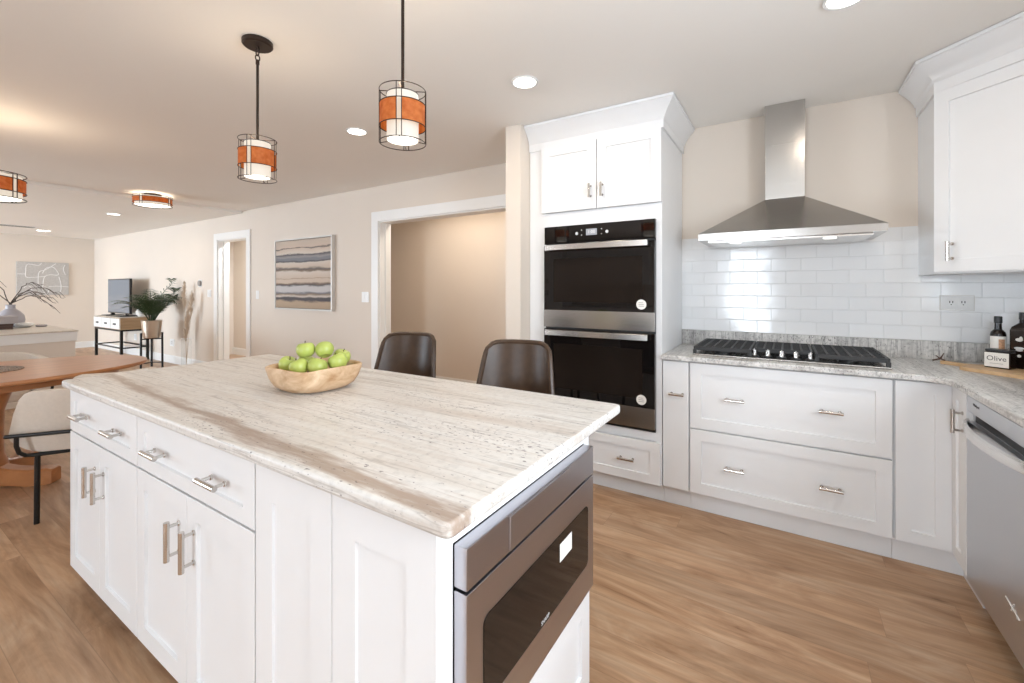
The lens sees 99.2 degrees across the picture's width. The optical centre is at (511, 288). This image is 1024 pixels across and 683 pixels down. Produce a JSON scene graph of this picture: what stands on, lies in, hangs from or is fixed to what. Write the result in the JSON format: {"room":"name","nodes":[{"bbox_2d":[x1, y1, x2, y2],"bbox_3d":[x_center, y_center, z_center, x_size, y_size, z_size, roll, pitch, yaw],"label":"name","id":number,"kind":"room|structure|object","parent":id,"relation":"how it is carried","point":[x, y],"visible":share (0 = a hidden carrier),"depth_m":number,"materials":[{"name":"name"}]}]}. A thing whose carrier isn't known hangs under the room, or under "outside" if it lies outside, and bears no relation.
{"room":"kitchen","nodes":[
{"label":"kitchen","id":0,"kind":"room"},
{"bbox_2d":[0,233,93,341],"bbox_3d":[-11.636,0.082,6.525,0.150,2.457,7.988,0,0,32],"label":"wall","id":1,"kind":"structure","parent":0,"point":[76,309],"depth_m":9.36,"materials":[{"name":"paint"}]},
{"bbox_2d":[16,261,68,294],"bbox_3d":[-9.861,-0.214,9.175,0.040,0.688,0.765,0,0,32],"label":"painting","id":2,"kind":"object","parent":1,"relation":"attached to","point":[54,277],"visible":0.92,"depth_m":9.16,"materials":[{"name":"grey fabric"}]},
{"bbox_2d":[75,341,93,347],"bbox_3d":[-11.526,1.242,6.545,0.016,0.135,7.838,0,0,32],"label":"baseboard","id":3,"kind":"structure","parent":1,"relation":"attached to","point":[84,344],"depth_m":9.72,"materials":[{"name":"paint"}]},
{"bbox_2d":[141,320,162,338],"bbox_3d":[-5.972,0.666,7.229,0.288,0.294,0.288,0,0,32],"label":"pot","id":4,"kind":"object","parent":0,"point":[150,328],"depth_m":7.13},
{"bbox_2d":[229,211,505,380],"bbox_3d":[-2.224,0.082,6.146,8.700,2.457,1.052,0,0,32],"label":"wall","id":5,"kind":"structure","parent":0,"point":[448,275],"depth_m":5.78,"materials":[{"name":"paint"}]},
{"bbox_2d":[233,347,476,383],"bbox_3d":[-2.002,1.242,6.500,8.500,0.135,0.016,0,0,32],"label":"baseboard","id":6,"kind":"structure","parent":5,"relation":"attached to","point":[238,351],"depth_m":5.86,"materials":[{"name":"paint"}]},
{"bbox_2d":[0,0,1023,239],"bbox_3d":[-5.100,-1.204,3.170,14.790,0.185,9.250,0,0,32],"label":"ceiling","id":7,"kind":"structure","parent":0,"point":[103,103],"depth_m":2.37,"materials":[{"name":"paint"}]},
{"bbox_2d":[0,170,26,202],"bbox_3d":[-3.439,-0.865,2.836,0.386,0.564,0.386,0,0,32],"label":"drum light","id":8,"kind":"object","parent":7,"relation":"hanging from","point":[12,187],"visible":1,"depth_m":2.87,"materials":[{"name":"brown metal"}]},
{"bbox_2d":[0,196,21,200],"bbox_3d":[-3.439,-0.603,2.836,0.333,0.004,0.333,0,0,-24],"label":"diffuser","id":9,"kind":"object","parent":8,"relation":"attached to","point":[2,198],"depth_m":2.91,"materials":[{"name":"grey glass"}]},
{"bbox_2d":[0,224,37,227],"bbox_3d":[-8.913,-1.106,7.433,0.240,0.010,1.120,0,0,32],"label":"ceiling vent","id":10,"kind":"object","parent":7,"relation":"in","point":[0,224],"visible":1,"depth_m":7.71,"materials":[{"name":"white plastic"}]},
{"bbox_2d":[132,193,172,208],"bbox_3d":[-4.356,-1.069,5.288,0.386,0.153,0.386,0,0,32],"label":"drum light","id":11,"kind":"object","parent":7,"relation":"attached to","point":[157,201],"visible":1,"depth_m":5.19,"materials":[{"name":"brown metal"}]},
{"bbox_2d":[135,203,169,207],"bbox_3d":[-4.356,-1.013,5.288,0.333,0.004,0.333,0,0,-2],"label":"diffuser","id":12,"kind":"object","parent":11,"relation":"attached to","point":[156,205],"depth_m":5.29,"materials":[{"name":"grey glass"}]},
{"bbox_2d":[237,34,276,183],"bbox_3d":[-1.179,-0.826,2.020,0.161,0.641,0.161,0,0,32],"label":"pendant light","id":13,"kind":"object","parent":7,"relation":"hanging from","point":[257,158],"visible":1,"depth_m":1.99,"materials":[{"name":"brown metal"}]},
{"bbox_2d":[245,174,269,179],"bbox_3d":[-1.179,-0.518,2.020,0.102,0.002,0.102,0,0,32],"label":"diffuser","id":14,"kind":"object","parent":13,"relation":"attached to","point":[251,176],"depth_m":2.01,"materials":[{"name":"grey glass"}]},
{"bbox_2d":[346,128,367,135],"bbox_3d":[-1.130,-1.143,3.176,0.153,0.008,0.153,0,0,32],"label":"recessed light","id":15,"kind":"object","parent":7,"relation":"in","point":[353,131],"visible":1,"depth_m":3.17,"materials":[{"name":"white plastic"}]},
{"bbox_2d":[379,0,425,150],"bbox_3d":[-0.381,-0.826,1.520,0.161,0.641,0.161,0,0,32],"label":"pendant light","id":16,"kind":"object","parent":7,"relation":"hanging from","point":[402,114],"visible":1,"depth_m":1.47,"materials":[{"name":"brown metal"}]},
{"bbox_2d":[388,136,417,144],"bbox_3d":[-0.381,-0.518,1.520,0.102,0.002,0.102,0,0,32],"label":"diffuser","id":17,"kind":"object","parent":16,"relation":"attached to","point":[397,140],"depth_m":1.52,"materials":[{"name":"grey glass"}]},
{"bbox_2d":[511,75,537,88],"bbox_3d":[0.070,-1.143,2.417,0.153,0.008,0.153,0,0,32],"label":"recessed light","id":18,"kind":"object","parent":7,"relation":"in","point":[524,81],"visible":1,"depth_m":2.42,"materials":[{"name":"white plastic"}]},
{"bbox_2d":[822,0,861,10],"bbox_3d":[1.312,-1.143,1.715,0.153,0.008,0.153,0,0,32],"label":"recessed light","id":19,"kind":"object","parent":7,"relation":"in","point":[829,5],"visible":1,"depth_m":1.75,"materials":[{"name":"white plastic"}]},
{"bbox_2d":[0,347,1023,682],"bbox_3d":[-5.100,1.370,3.170,14.790,0.120,9.250,0,0,32],"label":"floor","id":20,"kind":"structure","parent":0,"point":[678,593],"depth_m":1.76,"materials":[{"name":"brown wood"}]},
{"bbox_2d":[0,352,53,402],"bbox_3d":[-4.451,0.947,3.796,0.580,0.730,0.555,0,0,32],"label":"dining chair","id":21,"kind":"object","parent":20,"relation":"on","point":[4,356],"visible":0.25,"depth_m":3.97,"materials":[{"name":"beige fabric"}]},
{"bbox_2d":[8,390,30,401],"bbox_3d":[-4.400,0.914,3.764,0.455,0.084,0.290,0,0,32],"label":"seat cushion","id":22,"kind":"object","parent":21,"relation":"on","point":[15,396],"depth_m":3.69,"materials":[{"name":"beige fabric"}]},
{"bbox_2d":[0,324,78,409],"bbox_3d":[-6.632,0.900,4.337,1.575,0.820,3.020,0,0,32],"label":"half wall ledge","id":23,"kind":"object","parent":20,"relation":"on","point":[49,341],"visible":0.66,"depth_m":4.99,"materials":[{"name":"paint"}]},
{"bbox_2d":[0,324,13,329],"bbox_3d":[-6.240,0.456,5.239,0.268,0.067,0.293,0,0,32],"label":"box","id":24,"kind":"object","parent":23,"relation":"on","point":[2,326],"visible":0.86,"depth_m":5.24,"materials":[{"name":"brown wood"}]},
{"bbox_2d":[0,315,17,323],"bbox_3d":[-6.231,0.378,5.254,0.328,0.086,0.328,0,0,32],"label":"box","id":25,"kind":"object","parent":24,"relation":"on","point":[10,319],"visible":1,"depth_m":5.25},
{"bbox_2d":[0,305,25,326],"bbox_3d":[-6.431,0.347,5.593,0.260,0.285,0.260,0,0,32],"label":"vase","id":26,"kind":"object","parent":23,"relation":"on","point":[9,310],"visible":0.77,"depth_m":5.56,"materials":[{"name":"white ceramic"}]},
{"bbox_2d":[0,281,60,312],"bbox_3d":[-6.417,0.098,5.542,0.200,0.474,1.028,0,0,32],"label":"bare branches","id":27,"kind":"object","parent":26,"relation":"in","point":[18,293],"visible":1,"depth_m":5.72,"materials":[{"name":"brown plant"}]},
{"bbox_2d":[14,322,33,327],"bbox_3d":[-6.202,0.460,5.543,0.180,0.059,0.179,0,0,32],"label":"bowl","id":28,"kind":"object","parent":23,"relation":"on","point":[24,324],"visible":0.98,"depth_m":5.50,"materials":[{"name":"white ceramic"}]},
{"bbox_2d":[35,324,47,326],"bbox_3d":[-6.091,0.476,5.645,0.110,0.027,0.109,0,0,32],"label":"candle tin","id":29,"kind":"object","parent":23,"relation":"on","point":[39,325],"visible":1,"depth_m":5.62,"materials":[{"name":"metal"}]},
{"bbox_2d":[0,355,146,486],"bbox_3d":[-3.566,0.930,2.709,1.170,0.760,2.040,0,0,32],"label":"dining table","id":30,"kind":"object","parent":20,"relation":"on","point":[15,470],"visible":0.94,"depth_m":2.92,"materials":[{"name":"orange wood"}]},
{"bbox_2d":[0,366,23,372],"bbox_3d":[-3.510,0.544,2.910,0.344,0.011,0.344,0,0,32],"label":"placemat","id":31,"kind":"object","parent":30,"relation":"on","point":[2,368],"visible":1,"depth_m":2.97,"materials":[{"name":"beige fabric"}]},
{"bbox_2d":[3,367,156,524],"bbox_3d":[-2.547,0.915,2.690,0.580,0.794,0.555,0,0,-22],"label":"dining chair","id":32,"kind":"object","parent":20,"relation":"on","point":[40,423],"visible":0.35,"depth_m":2.42,"materials":[{"name":"beige fabric"}]},
{"bbox_2d":[67,390,139,636],"bbox_3d":[-1.473,0.869,1.932,0.747,0.883,0.613,0,0,32],"label":"base cabinet","id":33,"kind":"object","parent":20,"relation":"on","point":[103,437],"visible":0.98,"depth_m":1.67,"materials":[{"name":"paint"}]},
{"bbox_2d":[62,354,619,538],"bbox_3d":[-0.791,0.411,1.695,2.188,0.030,0.906,0,0,32],"label":"countertop","id":34,"kind":"structure","parent":33,"relation":"on","point":[431,455],"depth_m":1.25,"materials":[{"name":"stone"}]},
{"bbox_2d":[265,357,361,393],"bbox_3d":[-0.791,0.348,1.750,0.293,0.095,0.293,0,0,32],"label":"fruit bowl","id":35,"kind":"object","parent":34,"relation":"on","point":[327,379],"visible":0.84,"depth_m":1.64,"materials":[{"name":"brown wood"}]},
{"bbox_2d":[278,356,296,370],"bbox_3d":[-0.896,0.303,1.747,0.072,0.068,0.072,0,0,-38],"label":"apple","id":36,"kind":"object","parent":35,"relation":"in","point":[284,362],"visible":0.68,"depth_m":1.72,"materials":[{"name":"green food"}]},
{"bbox_2d":[288,358,307,372],"bbox_3d":[-0.831,0.305,1.700,0.073,0.068,0.073,0,0,-27],"label":"apple","id":37,"kind":"object","parent":35,"relation":"in","point":[300,365],"visible":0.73,"depth_m":1.67,"materials":[{"name":"green food"}]},
{"bbox_2d":[296,341,314,357],"bbox_3d":[-0.830,0.242,1.753,0.072,0.067,0.072,0,0,-35],"label":"apple","id":38,"kind":"object","parent":35,"relation":"in","point":[303,349],"visible":0.99,"depth_m":1.73,"materials":[{"name":"green food"}]},
{"bbox_2d":[298,356,313,361],"bbox_3d":[-0.856,0.305,1.819,0.070,0.065,0.070,0,0,-38],"label":"apple","id":39,"kind":"object","parent":35,"relation":"in","point":[308,359],"visible":0.2,"depth_m":1.79,"materials":[{"name":"green food"}]},
{"bbox_2d":[307,357,327,371],"bbox_3d":[-0.757,0.303,1.700,0.074,0.070,0.074,0,0,-29],"label":"apple","id":40,"kind":"object","parent":35,"relation":"in","point":[315,364],"visible":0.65,"depth_m":1.67,"materials":[{"name":"green food"}]},
{"bbox_2d":[315,341,333,357],"bbox_3d":[-0.758,0.246,1.765,0.071,0.068,0.070,0,0,-31],"label":"apple","id":41,"kind":"object","parent":35,"relation":"in","point":[324,349],"visible":1,"depth_m":1.74,"materials":[{"name":"green food"}]},
{"bbox_2d":[328,353,346,367],"bbox_3d":[-0.698,0.291,1.744,0.074,0.070,0.074,0,0,-33],"label":"apple","id":42,"kind":"object","parent":35,"relation":"on","point":[340,359],"visible":0.79,"depth_m":1.72,"materials":[{"name":"green food"}]},
{"bbox_2d":[333,349,350,361],"bbox_3d":[-0.709,0.282,1.817,0.070,0.065,0.070,0,0,-27],"label":"apple","id":43,"kind":"object","parent":35,"relation":"in","point":[347,353],"visible":0.54,"depth_m":1.80,"materials":[{"name":"green food"}]},
{"bbox_2d":[94,314,148,359],"bbox_3d":[-7.412,0.911,8.254,1.358,0.797,0.443,0,0,32],"label":"console table","id":44,"kind":"object","parent":20,"relation":"on","point":[113,323],"visible":0.8,"depth_m":7.96,"materials":[{"name":"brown wood"}]},
{"bbox_2d":[102,279,136,316],"bbox_3d":[-7.469,0.162,8.304,1.120,0.700,0.270,0,0,32],"label":"television","id":45,"kind":"object","parent":44,"relation":"on","point":[118,289],"visible":0.97,"depth_m":8.25,"materials":[{"name":"black plastic"}]},
{"bbox_2d":[135,311,144,316],"bbox_3d":[-6.834,0.432,8.065,0.200,0.160,0.199,0,0,32],"label":"vase","id":46,"kind":"object","parent":44,"relation":"on","point":[136,312],"visible":0.28,"depth_m":7.99,"materials":[{"name":"ceramic"}]},
{"bbox_2d":[140,332,163,368],"bbox_3d":[-5.999,1.015,7.216,0.300,0.590,0.292,0,0,32],"label":"plant stand","id":47,"kind":"object","parent":20,"relation":"on","point":[151,362],"visible":0.85,"depth_m":7.24,"materials":[{"name":"black metal"}]},
{"bbox_2d":[111,278,181,338],"bbox_3d":[-5.968,0.314,7.126,1.133,0.998,0.906,0,0,32],"label":"potted palm","id":48,"kind":"object","parent":47,"relation":"on","point":[151,328],"visible":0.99,"depth_m":7.15,"materials":[{"name":"plant"}]},
{"bbox_2d":[137,417,255,682],"bbox_3d":[-0.832,0.869,1.530,0.762,0.883,0.613,0,0,32],"label":"base cabinet","id":49,"kind":"object","parent":20,"relation":"on","point":[196,500],"visible":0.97,"depth_m":1.28,"materials":[{"name":"paint"}]},
{"bbox_2d":[374,332,435,377],"bbox_3d":[-0.611,0.777,2.256,0.425,1.068,0.456,0,0,16],"label":"counter stool","id":50,"kind":"object","parent":20,"relation":"on","point":[414,353],"visible":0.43,"depth_m":2.43,"materials":[{"name":"brown leather"}]},
{"bbox_2d":[256,436,588,682],"bbox_3d":[-0.195,0.869,1.234,0.628,0.883,0.707,0,0,32],"label":"base cabinet","id":51,"kind":"object","parent":20,"relation":"on","point":[347,591],"visible":0.4,"depth_m":0.93,"materials":[{"name":"paint"}]},
{"bbox_2d":[453,444,592,682],"bbox_3d":[-0.152,0.687,1.206,0.561,0.422,0.619,0,0,32],"label":"microwave oven","id":52,"kind":"object","parent":51,"relation":"in","point":[521,574],"visible":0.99,"depth_m":0.97,"materials":[{"name":"grey metal"}]},
{"bbox_2d":[476,339,554,394],"bbox_3d":[-0.023,0.777,1.888,0.425,1.068,0.456,0,0,18],"label":"counter stool","id":53,"kind":"object","parent":20,"relation":"on","point":[518,364],"visible":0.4,"depth_m":2.06,"materials":[{"name":"brown leather"}]},
{"bbox_2d":[524,92,694,500],"bbox_3d":[0.696,0.083,3.092,1.007,2.454,0.696,0,0,32],"label":"tall cabinet","id":54,"kind":"object","parent":20,"relation":"on","point":[619,162],"visible":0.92,"depth_m":2.82,"materials":[{"name":"paint"}]},
{"bbox_2d":[544,218,655,432],"bbox_3d":[0.684,0.225,3.066,0.758,1.306,0.634,0,0,32],"label":"double wall oven","id":55,"kind":"object","parent":54,"relation":"in","point":[600,278],"visible":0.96,"depth_m":2.80,"materials":[{"name":"black glass"}]},
{"bbox_2d":[663,360,690,507],"bbox_3d":[1.129,0.869,2.848,0.154,0.883,0.650,0,0,32],"label":"base cabinet","id":56,"kind":"object","parent":20,"relation":"on","point":[676,374],"visible":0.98,"depth_m":2.61,"materials":[{"name":"paint"}]},
{"bbox_2d":[690,362,892,557],"bbox_3d":[1.583,0.869,2.563,0.916,0.883,0.650,0,0,32],"label":"base cabinet","id":57,"kind":"object","parent":20,"relation":"on","point":[803,453],"visible":0.99,"depth_m":2.29,"materials":[{"name":"paint"}]},
{"bbox_2d":[892,379,985,608],"bbox_3d":[2.272,0.869,2.043,0.800,0.883,0.797,0,0,32],"label":"base cabinet","id":58,"kind":"object","parent":20,"relation":"on","point":[930,440],"visible":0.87,"depth_m":2.02,"materials":[{"name":"paint"}]},
{"bbox_2d":[962,395,1023,668],"bbox_3d":[1.950,0.870,1.413,0.639,0.880,0.607,0,0,32],"label":"dishwasher","id":59,"kind":"object","parent":20,"relation":"on","point":[995,443],"visible":1,"depth_m":1.54,"materials":[{"name":"silver metal"}]},
{"bbox_3d":[-5.305,1.058,7.105,0.146,0.502,0.146,0,0,32],"label":"floor vase","id":60,"kind":"object","parent":20,"relation":"on","visible":0},
{"bbox_2d":[181,281,193,363],"bbox_3d":[-5.276,0.575,7.092,0.358,1.421,0.091,0,0,32],"label":"pampas grass","id":61,"kind":"object","parent":60,"relation":"in","point":[188,315],"depth_m":7.09,"materials":[{"name":"beige plant"}]},
{"bbox_3d":[1.513,0.869,0.685,0.643,0.883,1.086,0,0,32],"label":"base cabinet","id":62,"kind":"object","parent":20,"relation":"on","visible":0},
{"bbox_2d":[661,329,1023,427],"bbox_3d":[1.364,0.359,1.604,1.874,0.133,2.508,0,0,32],"label":"countertop","id":63,"kind":"structure","parent":62,"relation":"on","point":[910,359],"depth_m":2.34,"materials":[{"name":"stone"}]},
{"bbox_2d":[692,338,891,369],"bbox_3d":[1.605,0.368,2.588,0.916,0.054,0.510,0,0,32],"label":"gas cooktop","id":64,"kind":"object","parent":63,"relation":"in","point":[852,356],"visible":1,"depth_m":2.47,"materials":[{"name":"metal"}]},
{"bbox_2d":[692,350,891,369],"bbox_3d":[1.605,0.391,2.588,0.916,0.010,0.510,0,0,32],"label":"tray","id":65,"kind":"object","parent":64,"relation":"on","point":[759,355],"depth_m":2.38,"materials":[{"name":"metal"}]},
{"bbox_2d":[932,353,944,360],"bbox_3d":[2.279,0.364,2.322,0.031,0.047,0.058,0,0,-11],"label":"tie","id":66,"kind":"object","parent":63,"relation":"on","point":[938,358],"visible":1,"depth_m":2.32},
{"bbox_2d":[940,360,1023,379],"bbox_3d":[2.332,0.387,2.021,0.260,0.016,0.580,0,0,-12],"label":"cutting board","id":67,"kind":"object","parent":63,"relation":"on","point":[1016,373],"visible":0.81,"depth_m":2.05,"materials":[{"name":"brown wood"}]},
{"bbox_2d":[990,316,1006,348],"bbox_3d":[2.389,0.257,2.143,0.057,0.243,0.057,0,0,32],"label":"oil bottle","id":68,"kind":"object","parent":67,"relation":"on","point":[998,337],"visible":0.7,"depth_m":2.13,"materials":[{"name":"black glass"}]},
{"bbox_2d":[999,339,1004,348],"bbox_3d":[2.378,0.275,2.117,0.023,0.057,0.003,0,0,22],"label":"print","id":69,"kind":"object","parent":68,"relation":"attached to","point":[1001,341],"depth_m":2.12,"materials":[{"name":"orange paper"}]},
{"bbox_2d":[984,348,1015,369],"bbox_3d":[2.331,0.334,2.083,0.065,0.090,0.090,0,0,-21],"label":"box","id":70,"kind":"object","parent":67,"relation":"on","point":[993,357],"visible":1,"depth_m":2.06,"materials":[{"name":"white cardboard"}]},
{"bbox_2d":[1010,312,1023,368],"bbox_3d":[2.433,0.245,2.068,0.077,0.266,0.076,0,0,-16],"label":"vinegar bottle","id":71,"kind":"object","parent":67,"relation":"on","point":[1016,331],"visible":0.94,"depth_m":2.06,"materials":[{"name":"black glass"}]},
{"bbox_2d":[506,124,529,339],"bbox_3d":[0.203,0.082,3.377,0.123,2.457,0.738,0,0,32],"label":"wall partition","id":72,"kind":"structure","parent":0,"point":[517,144],"depth_m":3.07,"materials":[{"name":"paint"}]},
{"bbox_2d":[94,91,989,368],"bbox_3d":[-3.271,0.082,6.087,14.790,2.457,0.160,0,0,32],"label":"wall","id":73,"kind":"structure","parent":0,"point":[861,154],"depth_m":4.95,"materials":[{"name":"paint"}]},
{"bbox_2d":[94,341,205,364],"bbox_3d":[-5.511,1.242,7.388,9.279,0.135,0.016,0,0,32],"label":"baseboard","id":74,"kind":"structure","parent":73,"relation":"attached to","point":[173,359],"depth_m":8.03,"materials":[{"name":"paint"}]},
{"bbox_2d":[197,280,201,286],"bbox_3d":[-5.112,-0.090,7.130,0.115,0.115,0.028,0,0,32],"label":"thermostat","id":75,"kind":"object","parent":73,"relation":"attached to","point":[199,283],"visible":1,"depth_m":7.11,"materials":[{"name":"white plastic"}]},
{"bbox_2d":[214,229,250,360],"bbox_3d":[-4.195,0.225,6.655,1.080,2.170,0.180,0,0,32],"label":"trim","id":76,"kind":"structure","parent":73,"relation":"attached to","point":[221,240],"depth_m":6.83,"materials":[{"name":"paint"}]},
{"bbox_2d":[274,235,334,311],"bbox_3d":[-2.677,-0.189,5.590,1.233,0.926,0.049,0,0,32],"label":"painting","id":77,"kind":"object","parent":73,"relation":"attached to","point":[304,268],"visible":1,"depth_m":5.53,"materials":[{"name":"multicoloured fabric"}]},
{"bbox_2d":[362,292,368,301],"bbox_3d":[-1.681,0.095,4.989,0.118,0.118,0.009,0,0,32],"label":"light switch","id":78,"kind":"object","parent":73,"relation":"attached to","point":[365,295],"visible":1,"depth_m":4.98,"materials":[{"name":"white plastic"}]},
{"bbox_2d":[371,194,505,368],"bbox_3d":[-0.578,0.225,4.386,2.270,2.170,0.180,0,0,32],"label":"trim","id":79,"kind":"structure","parent":73,"relation":"attached to","point":[381,221],"depth_m":4.87,"materials":[{"name":"paint"}]},
{"bbox_2d":[698,99,887,247],"bbox_3d":[1.639,-0.711,2.626,0.889,0.870,0.481,0,0,32],"label":"range hood","id":80,"kind":"object","parent":73,"relation":"attached to","point":[786,216],"visible":1,"depth_m":2.62,"materials":[{"name":"metal"}]},
{"bbox_2d":[682,226,1023,343],"bbox_3d":[1.515,-0.033,1.846,1.876,0.650,1.938,0,0,32],"label":"backsplash","id":81,"kind":"structure","parent":73,"relation":"attached to","point":[874,288],"depth_m":2.67,"materials":[{"name":"white tile"}]},
{"bbox_2d":[939,295,974,310],"bbox_3d":[2.442,0.077,2.393,0.140,0.084,0.009,0,0,32],"label":"wall outlet","id":82,"kind":"object","parent":73,"relation":"attached to","point":[946,302],"visible":1,"depth_m":2.39,"materials":[{"name":"white plastic"}]},
{"bbox_2d":[947,300,954,305],"bbox_3d":[2.420,0.077,2.403,0.034,0.034,0.003,0,0,32],"label":"socket","id":83,"kind":"object","parent":82,"relation":"attached to","point":[949,302],"depth_m":2.40,"materials":[{"name":"white plastic"}]},
{"bbox_2d":[959,300,967,305],"bbox_3d":[2.461,0.077,2.377,0.034,0.034,0.003,0,0,32],"label":"socket","id":84,"kind":"object","parent":82,"relation":"attached to","point":[961,302],"depth_m":2.38,"materials":[{"name":"white plastic"}]},
{"bbox_3d":[0.765,0.082,-1.255,0.150,2.457,7.988,0,0,32],"label":"wall","id":85,"kind":"structure","parent":0,"visible":0},
{"bbox_2d":[898,11,1023,275],"bbox_3d":[2.325,-0.610,2.020,0.685,1.069,0.781,0,0,32],"label":"upper cabinet","id":86,"kind":"object","parent":85,"relation":"attached to","point":[967,95],"visible":1,"depth_m":2.04,"materials":[{"name":"paint"}]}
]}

